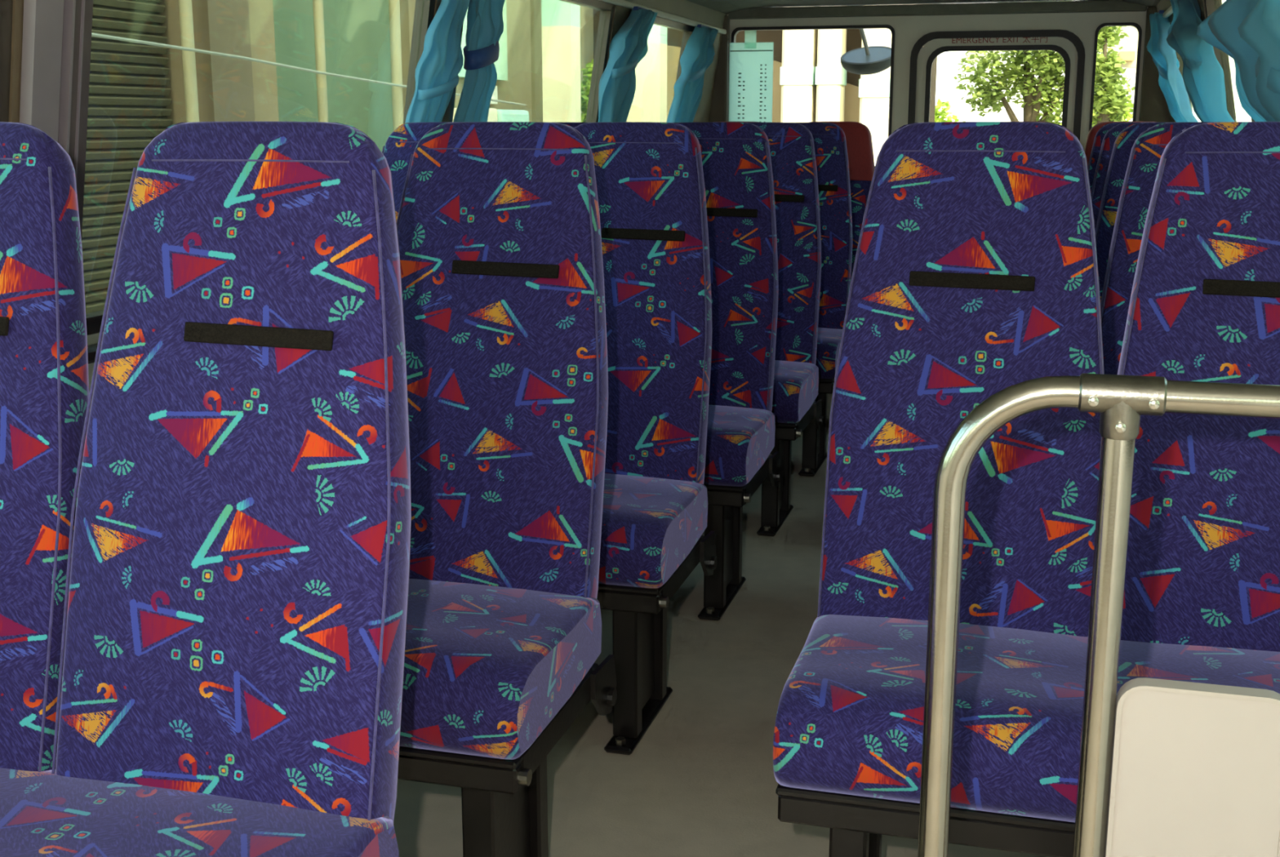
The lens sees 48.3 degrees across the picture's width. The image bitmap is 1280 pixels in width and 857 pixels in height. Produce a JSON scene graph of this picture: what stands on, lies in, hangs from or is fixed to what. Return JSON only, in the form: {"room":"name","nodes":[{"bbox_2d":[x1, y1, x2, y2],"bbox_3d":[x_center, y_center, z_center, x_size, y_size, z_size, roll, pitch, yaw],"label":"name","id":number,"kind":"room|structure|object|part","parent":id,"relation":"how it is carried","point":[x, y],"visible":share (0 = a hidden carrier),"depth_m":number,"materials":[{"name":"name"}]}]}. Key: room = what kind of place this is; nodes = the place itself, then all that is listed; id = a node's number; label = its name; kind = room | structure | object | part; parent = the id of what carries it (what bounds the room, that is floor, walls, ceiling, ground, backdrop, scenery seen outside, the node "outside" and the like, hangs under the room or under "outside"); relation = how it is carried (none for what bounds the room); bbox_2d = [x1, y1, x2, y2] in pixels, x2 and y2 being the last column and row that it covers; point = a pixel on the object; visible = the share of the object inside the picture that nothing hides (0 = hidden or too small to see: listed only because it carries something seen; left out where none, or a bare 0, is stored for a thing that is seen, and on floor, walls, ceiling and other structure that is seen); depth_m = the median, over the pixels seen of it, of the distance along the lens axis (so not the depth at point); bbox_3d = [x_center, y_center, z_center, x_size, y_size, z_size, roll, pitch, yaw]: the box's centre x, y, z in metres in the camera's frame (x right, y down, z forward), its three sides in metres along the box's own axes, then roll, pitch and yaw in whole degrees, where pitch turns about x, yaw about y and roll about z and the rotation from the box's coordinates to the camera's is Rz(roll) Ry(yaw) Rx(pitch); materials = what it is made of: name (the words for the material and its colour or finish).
{"room":"transit interior","nodes":[
{"label":"transit interior","id":0,"kind":"room"},
{"bbox_2d":[8,0,727,409],"bbox_3d":[-0.765,-0.201,2.590,0.186,1.610,7.950,3,13,15],"label":"wall","id":1,"kind":"structure","parent":0,"point":[51,39],"depth_m":2.10,"materials":[{"name":"grey plastic"}]},
{"bbox_2d":[0,0,13,122],"bbox_3d":[-1.094,-0.318,1.390,0.143,0.710,1.360,3,13,15],"label":"window","id":2,"kind":"structure","parent":1,"relation":"in","point":[6,6],"depth_m":2.00,"materials":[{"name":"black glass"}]},
{"bbox_3d":[-0.867,-0.462,2.064,0.127,0.710,0.060,3,13,15],"label":"post","id":3,"kind":"part","parent":1,"relation":"part of","materials":[{"name":"grey metal"}]},
{"bbox_3d":[-0.849,-0.479,2.144,0.117,0.710,0.053,3,13,15],"label":"post","id":4,"kind":"part","parent":1,"relation":"part of","materials":[{"name":"grey metal"}]},
{"bbox_2d":[85,0,435,334],"bbox_3d":[-0.702,-0.612,2.766,0.143,0.710,1.298,3,13,15],"label":"window","id":5,"kind":"structure","parent":1,"relation":"in","point":[424,15],"depth_m":3.30,"materials":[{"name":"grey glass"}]},
{"bbox_2d":[404,0,470,123],"bbox_3d":[-0.481,-0.749,3.338,0.134,0.688,0.276,3,13,15],"label":"curtain","id":6,"kind":"object","parent":1,"relation":"hanging from","point":[439,65],"visible":0.5,"depth_m":3.28,"materials":[{"name":"blue fabric"}]},
{"bbox_2d":[453,0,505,122],"bbox_3d":[-0.411,-0.799,3.570,0.147,0.688,0.251,3,13,15],"label":"curtain","id":7,"kind":"object","parent":1,"relation":"hanging from","point":[485,24],"visible":0.52,"depth_m":3.49,"materials":[{"name":"blue fabric"}]},
{"bbox_2d":[448,0,614,122],"bbox_3d":[-0.319,-0.900,4.112,0.143,0.710,1.260,3,13,15],"label":"window","id":8,"kind":"structure","parent":1,"relation":"in","point":[606,10],"depth_m":4.62,"materials":[{"name":"grey metal"}]},
{"bbox_2d":[598,6,657,122],"bbox_3d":[-0.059,-1.061,4.798,0.169,0.688,0.418,3,13,15],"label":"curtain","id":9,"kind":"object","parent":1,"relation":"hanging from","point":[628,46],"visible":0.52,"depth_m":4.66,"materials":[{"name":"blue fabric"}]},
{"bbox_2d":[628,8,694,79],"bbox_3d":[0.021,-1.157,5.309,0.143,0.710,0.960,3,13,15],"label":"window","id":10,"kind":"structure","parent":1,"relation":"in","point":[687,29],"depth_m":5.51,"materials":[{"name":"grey glass"}]},
{"bbox_3d":[-0.719,-0.944,2.417,0.061,0.085,7.950,3,13,15],"label":"header panel","id":11,"kind":"part","parent":1,"relation":"part of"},
{"bbox_2d":[666,24,718,122],"bbox_3d":[0.190,-1.250,5.677,0.157,0.688,0.564,6,13,26],"label":"curtain","id":12,"kind":"object","parent":1,"relation":"hanging from","point":[698,54],"visible":0.49,"depth_m":5.58,"materials":[{"name":"blue fabric"}]},
{"bbox_2d":[393,393,1050,856],"bbox_3d":[0.176,0.670,2.508,2.100,0.060,7.950,3,13,15],"label":"floor","id":13,"kind":"structure","parent":0,"point":[700,781],"depth_m":2.67,"materials":[{"name":"plastic"}]},
{"bbox_2d":[0,121,411,856],"bbox_3d":[-0.681,0.270,1.485,0.850,1.152,0.564,3,13,15],"label":"seat","id":14,"kind":"object","parent":13,"relation":"on","point":[205,564],"visible":1,"depth_m":1.51,"materials":[{"name":"fabric"}]},
{"bbox_3d":[-0.818,0.049,1.648,0.390,0.789,0.240,3,13,15],"label":"backrest","id":15,"kind":"part","parent":14,"relation":"part of","materials":[{"name":"purple fabric"}]},
{"bbox_2d":[0,768,399,856],"bbox_3d":[-0.709,0.465,1.442,0.840,0.128,0.390,3,13,15],"label":"cushion","id":16,"kind":"object","parent":14,"relation":"on","point":[45,812],"depth_m":1.47,"materials":[{"name":"purple fabric"}]},
{"bbox_2d":[396,121,617,856],"bbox_3d":[-0.485,0.122,2.172,0.850,1.152,0.564,3,13,15],"label":"seat","id":17,"kind":"object","parent":13,"relation":"on","point":[499,227],"visible":0.46,"depth_m":2.18,"materials":[{"name":"fabric"}]},
{"bbox_3d":[-0.558,0.438,1.991,0.828,0.038,0.025,3,13,15],"label":"rail","id":18,"kind":"part","parent":17,"relation":"part of","materials":[{"name":"black metal"}]},
{"bbox_3d":[-0.220,0.593,2.002,0.048,0.278,0.040,3,13,15],"label":"leg","id":19,"kind":"part","parent":17,"relation":"part of","materials":[{"name":"black paint"}]},
{"bbox_2d":[400,578,601,759],"bbox_3d":[-0.513,0.317,2.130,0.840,0.128,0.390,3,13,15],"label":"cushion","id":20,"kind":"object","parent":17,"relation":"on","point":[492,667],"depth_m":1.95,"materials":[{"name":"fabric"}]},
{"bbox_3d":[-0.240,-0.076,2.232,0.390,0.789,0.240,3,13,15],"label":"backrest","id":21,"kind":"part","parent":17,"relation":"part of","materials":[{"name":"purple fabric"}]},
{"bbox_3d":[-0.169,0.555,2.179,0.048,0.278,0.040,3,13,15],"label":"leg","id":22,"kind":"part","parent":17,"relation":"part of","materials":[{"name":"black paint"}]},
{"bbox_3d":[-0.125,0.423,2.049,0.026,0.048,0.318,3,13,15],"label":"rail","id":23,"kind":"part","parent":17,"relation":"part of","materials":[{"name":"black metal"}]},
{"bbox_3d":[-0.465,0.365,2.317,0.828,0.044,0.030,3,13,15],"label":"rail","id":24,"kind":"part","parent":17,"relation":"part of","materials":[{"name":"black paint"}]},
{"bbox_2d":[382,122,716,755],"bbox_3d":[-0.290,-0.025,2.860,0.850,1.152,0.564,3,13,15],"label":"seat","id":25,"kind":"object","parent":13,"relation":"on","point":[650,181],"visible":0.41,"depth_m":2.86,"materials":[{"name":"fabric"}]},
{"bbox_3d":[-0.426,-0.245,3.023,0.390,0.789,0.240,3,13,15],"label":"backrest","id":26,"kind":"part","parent":25,"relation":"part of","materials":[{"name":"fabric"}]},
{"bbox_3d":[-0.024,0.446,2.690,0.048,0.278,0.040,3,13,15],"label":"leg","id":27,"kind":"part","parent":25,"relation":"part of","materials":[{"name":"black paint"}]},
{"bbox_3d":[-0.363,0.291,2.679,0.828,0.038,0.025,3,13,15],"label":"rail","id":28,"kind":"part","parent":25,"relation":"part of","materials":[{"name":"black metal"}]},
{"bbox_3d":[0.000,0.569,2.804,0.054,0.014,0.315,3,13,15],"label":"foot plate","id":29,"kind":"part","parent":25,"relation":"part of","materials":[{"name":"black paint"}]},
{"bbox_3d":[-0.044,-0.223,2.920,0.390,0.789,0.240,3,13,15],"label":"backrest","id":30,"kind":"part","parent":25,"relation":"part of","materials":[{"name":"purple fabric"}]},
{"bbox_2d":[598,473,707,588],"bbox_3d":[-0.318,0.170,2.818,0.840,0.128,0.390,3,13,15],"label":"cushion","id":31,"kind":"object","parent":25,"relation":"on","point":[653,525],"depth_m":2.62,"materials":[{"name":"fabric"}]},
{"bbox_3d":[0.026,0.408,2.866,0.048,0.278,0.040,3,13,15],"label":"leg","id":32,"kind":"part","parent":25,"relation":"part of","materials":[{"name":"black paint"}]},
{"bbox_3d":[0.070,0.276,2.736,0.026,0.048,0.318,3,13,15],"label":"rail","id":33,"kind":"part","parent":25,"relation":"part of","materials":[{"name":"black metal"}]},
{"bbox_2d":[559,122,781,621],"bbox_3d":[-0.086,-0.178,3.576,0.850,1.152,0.564,3,13,15],"label":"seat","id":34,"kind":"object","parent":13,"relation":"on","point":[736,161],"visible":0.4,"depth_m":3.57,"materials":[{"name":"fabric"}]},
{"bbox_3d":[-0.223,-0.399,3.740,0.390,0.789,0.240,3,13,15],"label":"backrest","id":35,"kind":"part","parent":34,"relation":"part of","materials":[{"name":"fabric"}]},
{"bbox_3d":[0.180,0.293,3.406,0.048,0.278,0.040,3,13,15],"label":"leg","id":36,"kind":"part","parent":34,"relation":"part of","materials":[{"name":"black paint"}]},
{"bbox_3d":[0.204,0.415,3.521,0.054,0.014,0.315,3,13,15],"label":"foot plate","id":37,"kind":"part","parent":34,"relation":"part of","materials":[{"name":"black paint"}]},
{"bbox_3d":[-0.159,0.138,3.394,0.828,0.038,0.025,3,13,15],"label":"rail","id":38,"kind":"part","parent":34,"relation":"part of","materials":[{"name":"black metal"}]},
{"bbox_3d":[0.160,-0.376,3.635,0.390,0.789,0.240,3,13,15],"label":"backrest","id":39,"kind":"part","parent":34,"relation":"part of","materials":[{"name":"fabric"}]},
{"bbox_3d":[0.230,0.255,3.582,0.048,0.278,0.040,3,13,15],"label":"leg","id":40,"kind":"part","parent":34,"relation":"part of","materials":[{"name":"black paint"}]},
{"bbox_2d":[703,404,775,486],"bbox_3d":[-0.114,0.017,3.534,0.840,0.128,0.390,3,13,15],"label":"cushion","id":41,"kind":"object","parent":34,"relation":"on","point":[740,441],"depth_m":3.32,"materials":[{"name":"fabric"}]},
{"bbox_3d":[0.274,0.122,3.452,0.026,0.048,0.318,3,13,15],"label":"rail","id":42,"kind":"part","parent":34,"relation":"part of","materials":[{"name":"black paint"}]},
{"bbox_2d":[748,122,822,536],"bbox_3d":[0.110,-0.325,4.264,0.850,1.152,0.564,3,13,15],"label":"seat","id":43,"kind":"object","parent":13,"relation":"on","point":[792,148],"visible":0.27,"depth_m":4.26,"materials":[{"name":"fabric"}]},
{"bbox_3d":[0.376,0.146,4.094,0.048,0.278,0.040,3,13,15],"label":"leg","id":44,"kind":"part","parent":43,"relation":"part of","materials":[{"name":"black paint"}]},
{"bbox_3d":[0.400,0.268,4.208,0.054,0.014,0.315,3,13,15],"label":"foot plate","id":45,"kind":"part","parent":43,"relation":"part of","materials":[{"name":"black paint"}]},
{"bbox_3d":[0.355,-0.523,4.323,0.390,0.789,0.240,3,13,15],"label":"backrest","id":46,"kind":"part","parent":43,"relation":"part of","materials":[{"name":"fabric"}]},
{"bbox_3d":[0.426,0.108,4.270,0.048,0.278,0.040,3,13,15],"label":"leg","id":47,"kind":"part","parent":43,"relation":"part of","materials":[{"name":"black paint"}]},
{"bbox_3d":[0.037,-0.009,4.082,0.828,0.038,0.025,3,13,15],"label":"rail","id":48,"kind":"part","parent":43,"relation":"part of","materials":[{"name":"black metal"}]},
{"bbox_2d":[771,360,818,423],"bbox_3d":[0.082,-0.130,4.221,0.840,0.128,0.390,3,13,15],"label":"cushion","id":49,"kind":"object","parent":43,"relation":"on","point":[796,382],"depth_m":4.00,"materials":[{"name":"fabric"}]},
{"bbox_3d":[0.470,-0.025,4.140,0.026,0.048,0.318,3,13,15],"label":"rail","id":50,"kind":"part","parent":43,"relation":"part of","materials":[{"name":"black paint"}]},
{"bbox_2d":[713,121,874,280],"bbox_3d":[0.504,-0.624,5.650,0.850,1.155,0.568,3,13,15],"label":"seat","id":51,"kind":"object","parent":13,"relation":"on","point":[858,135],"visible":0.09,"depth_m":5.65,"materials":[{"name":"red fabric"}]},
{"bbox_3d":[0.750,-0.820,5.708,0.390,0.789,0.240,3,13,15],"label":"backrest","id":52,"kind":"part","parent":51,"relation":"part of","materials":[{"name":"purple fabric"}]},
{"bbox_2d":[796,122,852,476],"bbox_3d":[0.305,-0.472,4.952,0.850,1.152,0.564,3,13,15],"label":"seat","id":53,"kind":"object","parent":13,"relation":"on","point":[829,139],"visible":0.19,"depth_m":4.94,"materials":[{"name":"fabric"}]},
{"bbox_3d":[0.571,-0.002,4.782,0.048,0.278,0.040,3,13,15],"label":"leg","id":54,"kind":"part","parent":53,"relation":"part of","materials":[{"name":"black paint"}]},
{"bbox_3d":[0.595,0.121,4.896,0.054,0.014,0.315,3,13,15],"label":"foot plate","id":55,"kind":"part","parent":53,"relation":"part of","materials":[{"name":"black paint"}]},
{"bbox_3d":[0.621,-0.039,4.958,0.048,0.278,0.040,3,13,15],"label":"leg","id":56,"kind":"part","parent":53,"relation":"part of","materials":[{"name":"black paint"}]},
{"bbox_3d":[0.551,-0.671,5.011,0.390,0.789,0.240,3,13,15],"label":"backrest","id":57,"kind":"part","parent":53,"relation":"part of","materials":[{"name":"purple fabric"}]},
{"bbox_3d":[0.233,-0.157,4.770,0.828,0.038,0.025,3,13,15],"label":"rail","id":58,"kind":"part","parent":53,"relation":"part of","materials":[{"name":"black metal"}]},
{"bbox_2d":[815,327,842,378],"bbox_3d":[0.277,-0.277,4.909,0.840,0.128,0.390,3,13,15],"label":"cushion","id":59,"kind":"object","parent":53,"relation":"on","point":[828,339],"depth_m":4.64,"materials":[{"name":"purple fabric"}]},
{"bbox_2d":[773,121,1279,856],"bbox_3d":[0.633,0.183,1.888,0.839,1.152,0.564,3,13,15],"label":"seat","id":60,"kind":"object","parent":13,"relation":"on","point":[975,277],"visible":0.89,"depth_m":1.97,"materials":[{"name":"patterned fabric"},{"name":"black paint"}]},
{"bbox_3d":[0.274,0.618,1.888,0.048,0.278,0.040,3,13,15],"label":"leg","id":61,"kind":"part","parent":60,"relation":"part of","materials":[{"name":"black paint"}]},
{"bbox_3d":[0.324,0.580,2.064,0.048,0.278,0.040,3,13,15],"label":"leg","id":62,"kind":"part","parent":60,"relation":"part of","materials":[{"name":"black paint"}]},
{"bbox_3d":[0.570,0.499,1.704,0.817,0.038,0.025,3,13,15],"label":"rail","id":63,"kind":"part","parent":60,"relation":"part of","materials":[{"name":"black metal"}]},
{"bbox_3d":[0.469,-0.039,2.059,0.390,0.789,0.240,3,13,15],"label":"backrest","id":64,"kind":"part","parent":60,"relation":"part of","materials":[{"name":"purple fabric"}]},
{"bbox_2d":[773,614,1279,822],"bbox_3d":[0.615,0.379,1.843,0.829,0.128,0.390,3,13,15],"label":"cushion","id":65,"kind":"object","parent":60,"relation":"on","point":[848,733],"depth_m":1.78,"materials":[{"name":"purple fabric"}]},
{"bbox_3d":[0.850,-0.017,1.956,0.390,0.789,0.240,3,13,15],"label":"backrest","id":66,"kind":"part","parent":60,"relation":"part of","materials":[{"name":"purple fabric"}]},
{"bbox_2d":[1025,121,1156,166],"bbox_3d":[1.617,-0.559,5.347,0.839,1.155,0.568,3,13,15],"label":"seat","id":67,"kind":"object","parent":13,"relation":"on","point":[1092,132],"visible":0.1,"depth_m":5.43,"materials":[{"name":"fabric"}]},
{"bbox_2d":[917,373,1279,856],"bbox_3d":[0.564,0.418,1.309,0.644,0.934,0.064,3,13,15],"label":"handrail","id":68,"kind":"object","parent":13,"relation":"on","point":[1120,400],"visible":1,"depth_m":1.29,"materials":[{"name":"silver metal"}]},
{"bbox_3d":[0.423,0.416,1.349,0.028,0.893,0.028,3,13,15],"label":"post","id":69,"kind":"part","parent":68,"relation":"part of","materials":[{"name":"silver metal"}]},
{"bbox_2d":[1104,677,1279,856],"bbox_3d":[0.503,0.552,1.353,0.161,0.654,0.020,3,13,15],"label":"board","id":70,"kind":"object","parent":68,"relation":"attached to","point":[1195,766],"visible":1,"depth_m":1.29,"materials":[{"name":"beige plastic"}]},
{"bbox_2d":[1087,122,1123,192],"bbox_3d":[1.419,-0.408,4.649,0.839,1.152,0.564,3,13,15],"label":"seat","id":71,"kind":"object","parent":13,"relation":"on","point":[1100,134],"visible":0.05,"depth_m":4.74,"materials":[{"name":"fabric"}]},
{"bbox_2d":[1090,122,1138,232],"bbox_3d":[1.223,-0.260,3.961,0.839,1.152,0.564,3,13,15],"label":"seat","id":72,"kind":"object","parent":13,"relation":"on","point":[1105,153],"visible":0.05,"depth_m":4.05,"materials":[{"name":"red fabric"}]},
{"bbox_2d":[1095,122,1162,302],"bbox_3d":[1.027,-0.113,3.273,0.839,1.152,0.564,3,13,15],"label":"seat","id":73,"kind":"object","parent":13,"relation":"on","point":[1125,140],"visible":0.08,"depth_m":3.36,"materials":[{"name":"patterned fabric"},{"name":"black paint"}]},
{"bbox_2d":[1100,121,1227,374],"bbox_3d":[0.829,0.036,2.576,0.839,1.152,0.564,3,13,15],"label":"seat","id":74,"kind":"object","parent":13,"relation":"on","point":[1147,150],"visible":0.11,"depth_m":2.66,"materials":[{"name":"patterned fabric"},{"name":"black paint"}]},
{"bbox_2d":[686,0,1160,13],"bbox_3d":[0.143,-0.979,2.186,1.880,0.100,7.990,3,13,15],"label":"ceiling","id":75,"kind":"structure","parent":0,"point":[730,6],"depth_m":5.87,"materials":[{"name":"white plastic"}]},
{"bbox_2d":[708,0,1192,149],"bbox_3d":[1.238,-0.959,6.080,2.030,1.630,0.095,3,13,15],"label":"wall","id":76,"kind":"structure","parent":0,"point":[910,22],"depth_m":5.89,"materials":[{"name":"grey plastic"}]},
{"bbox_3d":[0.328,-0.991,6.305,0.115,1.600,0.045,3,13,15],"label":"corner post","id":77,"kind":"part","parent":76,"relation":"part of","materials":[{"name":"grey plastic"}]},
{"bbox_2d":[728,30,773,122],"bbox_3d":[0.475,-1.482,6.123,0.190,0.435,0.004,3,13,15],"label":"paper sheet","id":78,"kind":"object","parent":76,"relation":"attached to","point":[751,62],"visible":0.92,"depth_m":6.12,"materials":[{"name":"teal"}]},
{"bbox_2d":[731,24,894,168],"bbox_3d":[0.734,-1.419,6.133,0.697,0.595,0.038,3,13,15],"label":"window","id":79,"kind":"structure","parent":76,"relation":"in","point":[735,31],"depth_m":6.04,"materials":[{"name":"black rubber"}]},
{"bbox_2d":[840,28,891,75],"bbox_3d":[0.996,-1.750,6.271,0.248,0.380,0.419,3,13,15],"label":"mirror","id":80,"kind":"object","parent":76,"relation":"attached to","point":[865,60],"visible":0.9,"depth_m":6.34,"materials":[{"name":"paint"}]},
{"bbox_3d":[0.935,-1.781,6.228,0.057,0.301,0.317,6,13,26],"label":"arm","id":81,"kind":"part","parent":80,"relation":"part of","materials":[{"name":"paint"}]},
{"bbox_3d":[1.199,-1.732,5.907,1.700,0.045,0.030,3,13,15],"label":"header panel","id":82,"kind":"part","parent":76,"relation":"part of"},
{"bbox_2d":[907,29,1084,141],"bbox_3d":[1.466,-0.933,6.003,0.699,1.428,0.088,3,13,15],"label":"door","id":83,"kind":"structure","parent":76,"relation":"in","point":[1066,43],"depth_m":5.86,"materials":[{"name":"grey metal"}]},
{"bbox_2d":[1088,22,1142,130],"bbox_3d":[1.927,-1.360,5.807,0.179,0.556,0.038,3,13,15],"label":"window","id":84,"kind":"structure","parent":76,"relation":"in","point":[1135,25],"depth_m":5.76,"materials":[{"name":"black rubber"}]},
{"bbox_3d":[2.107,-0.888,5.821,0.190,1.600,0.045,3,13,15],"label":"corner post","id":85,"kind":"part","parent":76,"relation":"part of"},
{"bbox_2d":[1155,0,1236,122],"bbox_3d":[1.081,-0.094,2.087,0.211,1.610,7.950,3,13,15],"label":"wall","id":86,"kind":"structure","parent":0,"point":[1165,5],"depth_m":4.16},
{"bbox_3d":[1.014,-0.843,1.946,0.065,0.085,7.950,3,13,15],"label":"header panel","id":87,"kind":"part","parent":86,"relation":"part of","materials":[{"name":"grey plastic"}]},
{"bbox_2d":[1146,9,1198,122],"bbox_3d":[1.895,-1.135,5.095,0.202,0.708,0.780,-1,12,-3],"label":"curtain","id":88,"kind":"object","parent":86,"relation":"hanging from","point":[1171,82],"visible":0.52,"depth_m":4.97,"materials":[{"name":"blue fabric"}]},
{"bbox_2d":[1168,13,1177,122],"bbox_3d":[1.903,-1.065,4.883,0.176,0.710,1.350,3,13,15],"label":"window","id":89,"kind":"structure","parent":86,"relation":"in","point":[1171,17],"depth_m":5.13,"materials":[{"name":"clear glass"}]},
{"bbox_2d":[1166,0,1234,121],"bbox_3d":[1.635,-0.952,4.191,0.218,0.728,0.649,-2,12,-9],"label":"curtain","id":90,"kind":"object","parent":86,"relation":"hanging from","point":[1203,77],"visible":0.45,"depth_m":4.05,"materials":[{"name":"blue fabric"}]},
{"bbox_2d":[1204,0,1254,121],"bbox_3d":[1.501,-0.763,3.470,0.176,0.710,1.350,3,13,15],"label":"window","id":91,"kind":"structure","parent":86,"relation":"in","point":[1211,6],"depth_m":4.05,"materials":[{"name":"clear glass"}]},
{"bbox_2d":[1196,0,1279,121],"bbox_3d":[1.260,-0.663,2.843,0.297,0.728,0.540,3,13,15],"label":"curtain","id":92,"kind":"object","parent":86,"relation":"hanging from","point":[1247,31],"visible":0.95,"depth_m":2.75,"materials":[{"name":"blue fabric"}]},
{"label":"outside","id":93,"kind":"structure","parent":0,"visible":0},
{"bbox_3d":[4.020,-1.195,14.523,80.000,0.200,90.000,3,13,15],"label":"street","id":94,"kind":"object","parent":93,"visible":0},
{"bbox_2d":[178,0,199,122],"bbox_3d":[-2.680,-2.547,8.412,0.075,5.000,0.075,3,13,15],"label":"post","id":95,"kind":"object","parent":94,"relation":"on","point":[185,10],"visible":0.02,"depth_m":8.46,"materials":[{"name":"beige metal"}]},
{"bbox_2d":[91,32,525,106],"bbox_3d":[-2.091,-2.533,10.278,0.020,0.336,7.346,3,13,15],"label":"overhead cable","id":96,"kind":"object","parent":95,"relation":"attached to","point":[97,35],"visible":0.65,"depth_m":8.95,"materials":[{"name":"grey metal"}]},
{"bbox_2d":[81,0,454,313],"bbox_3d":[-3.429,-3.291,8.020,1.220,6.620,10.200,3,13,15],"label":"building","id":97,"kind":"structure","parent":94,"relation":"on","point":[136,91],"depth_m":8.91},
{"bbox_2d":[312,0,328,122],"bbox_3d":[-2.241,-2.877,9.957,0.070,5.000,0.070,3,13,15],"label":"post","id":98,"kind":"object","parent":94,"relation":"on","point":[317,5],"visible":0.48,"depth_m":9.99,"materials":[{"name":"beige metal"}]},
{"bbox_2d":[388,0,403,130],"bbox_3d":[-1.909,-3.127,11.125,0.085,5.000,0.085,3,13,15],"label":"post","id":99,"kind":"object","parent":94,"relation":"on","point":[393,5],"visible":0.48,"depth_m":11.15,"materials":[{"name":"beige metal"}]},
{"bbox_2d":[452,107,528,122],"bbox_3d":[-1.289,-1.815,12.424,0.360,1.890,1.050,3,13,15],"label":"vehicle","id":100,"kind":"object","parent":94,"relation":"on","point":[494,114],"visible":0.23,"depth_m":12.14,"materials":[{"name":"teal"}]},
{"bbox_3d":[-1.241,-1.847,12.595,0.360,1.880,0.690,3,13,15],"label":"door","id":101,"kind":"part","parent":100,"relation":"part of","materials":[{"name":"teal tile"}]},
{"bbox_2d":[454,0,666,122],"bbox_3d":[-0.603,-5.722,16.992,2.490,7.620,9.000,3,13,15],"label":"building","id":102,"kind":"structure","parent":94,"relation":"on","point":[544,45],"depth_m":15.20,"materials":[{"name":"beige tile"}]},
{"bbox_3d":[-1.607,-3.343,14.284,0.080,0.180,0.800,3,13,15],"label":"window panel","id":103,"kind":"part","parent":102,"relation":"part of","materials":[{"name":"glass"}]},
{"bbox_3d":[-1.655,-3.937,13.905,0.120,1.020,1.700,3,13,15],"label":"aqua panel","id":104,"kind":"part","parent":102,"relation":"part of","materials":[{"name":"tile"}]},
{"bbox_2d":[580,59,593,122],"bbox_3d":[-0.467,-2.740,15.426,0.510,2.452,0.633,-6,13,-24],"label":"tree","id":105,"kind":"object","parent":94,"relation":"on","point":[586,82],"visible":0.18,"depth_m":15.23,"materials":[{"name":"green plant"}]},
{"bbox_2d":[593,3,939,165],"bbox_3d":[0.841,-5.203,16.953,5.150,6.620,2.710,3,13,15],"label":"building","id":106,"kind":"structure","parent":94,"relation":"on","point":[811,82],"depth_m":15.66,"materials":[{"name":"white concrete"}]},
{"bbox_2d":[934,98,965,122],"bbox_3d":[3.852,-3.350,18.889,1.306,2.195,0.703,3,13,15],"label":"shrub","id":107,"kind":"object","parent":94,"relation":"on","point":[943,113],"visible":0.05,"depth_m":18.64,"materials":[{"name":"green plant"}]},
{"bbox_2d":[953,0,1134,124],"bbox_3d":[5.546,-4.364,19.749,2.440,3.817,1.428,3,13,15],"label":"tree","id":108,"kind":"object","parent":94,"relation":"on","point":[1048,65],"visible":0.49,"depth_m":19.63,"materials":[{"name":"green plant"}]},
{"bbox_2d":[935,0,1251,122],"bbox_3d":[9.460,-8.623,28.157,9.500,8.620,2.400,3,13,15],"label":"building","id":109,"kind":"structure","parent":94,"relation":"on","point":[948,66],"depth_m":28.46,"materials":[{"name":"white"}]},
{"bbox_2d":[1059,96,1133,125],"bbox_3d":[5.775,-3.195,18.372,1.052,2.108,0.565,6,14,28],"label":"shrub","id":110,"kind":"object","parent":94,"relation":"on","point":[1127,116],"visible":0.02,"depth_m":18.02,"materials":[{"name":"green plant"}]},
{"bbox_2d":[1092,26,1131,127],"bbox_3d":[5.174,-3.084,15.937,0.553,2.911,0.544,-8,14,-32],"label":"tree","id":111,"kind":"object","parent":94,"relation":"on","point":[1108,105],"visible":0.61,"depth_m":15.67,"materials":[{"name":"green plant"}]}
]}

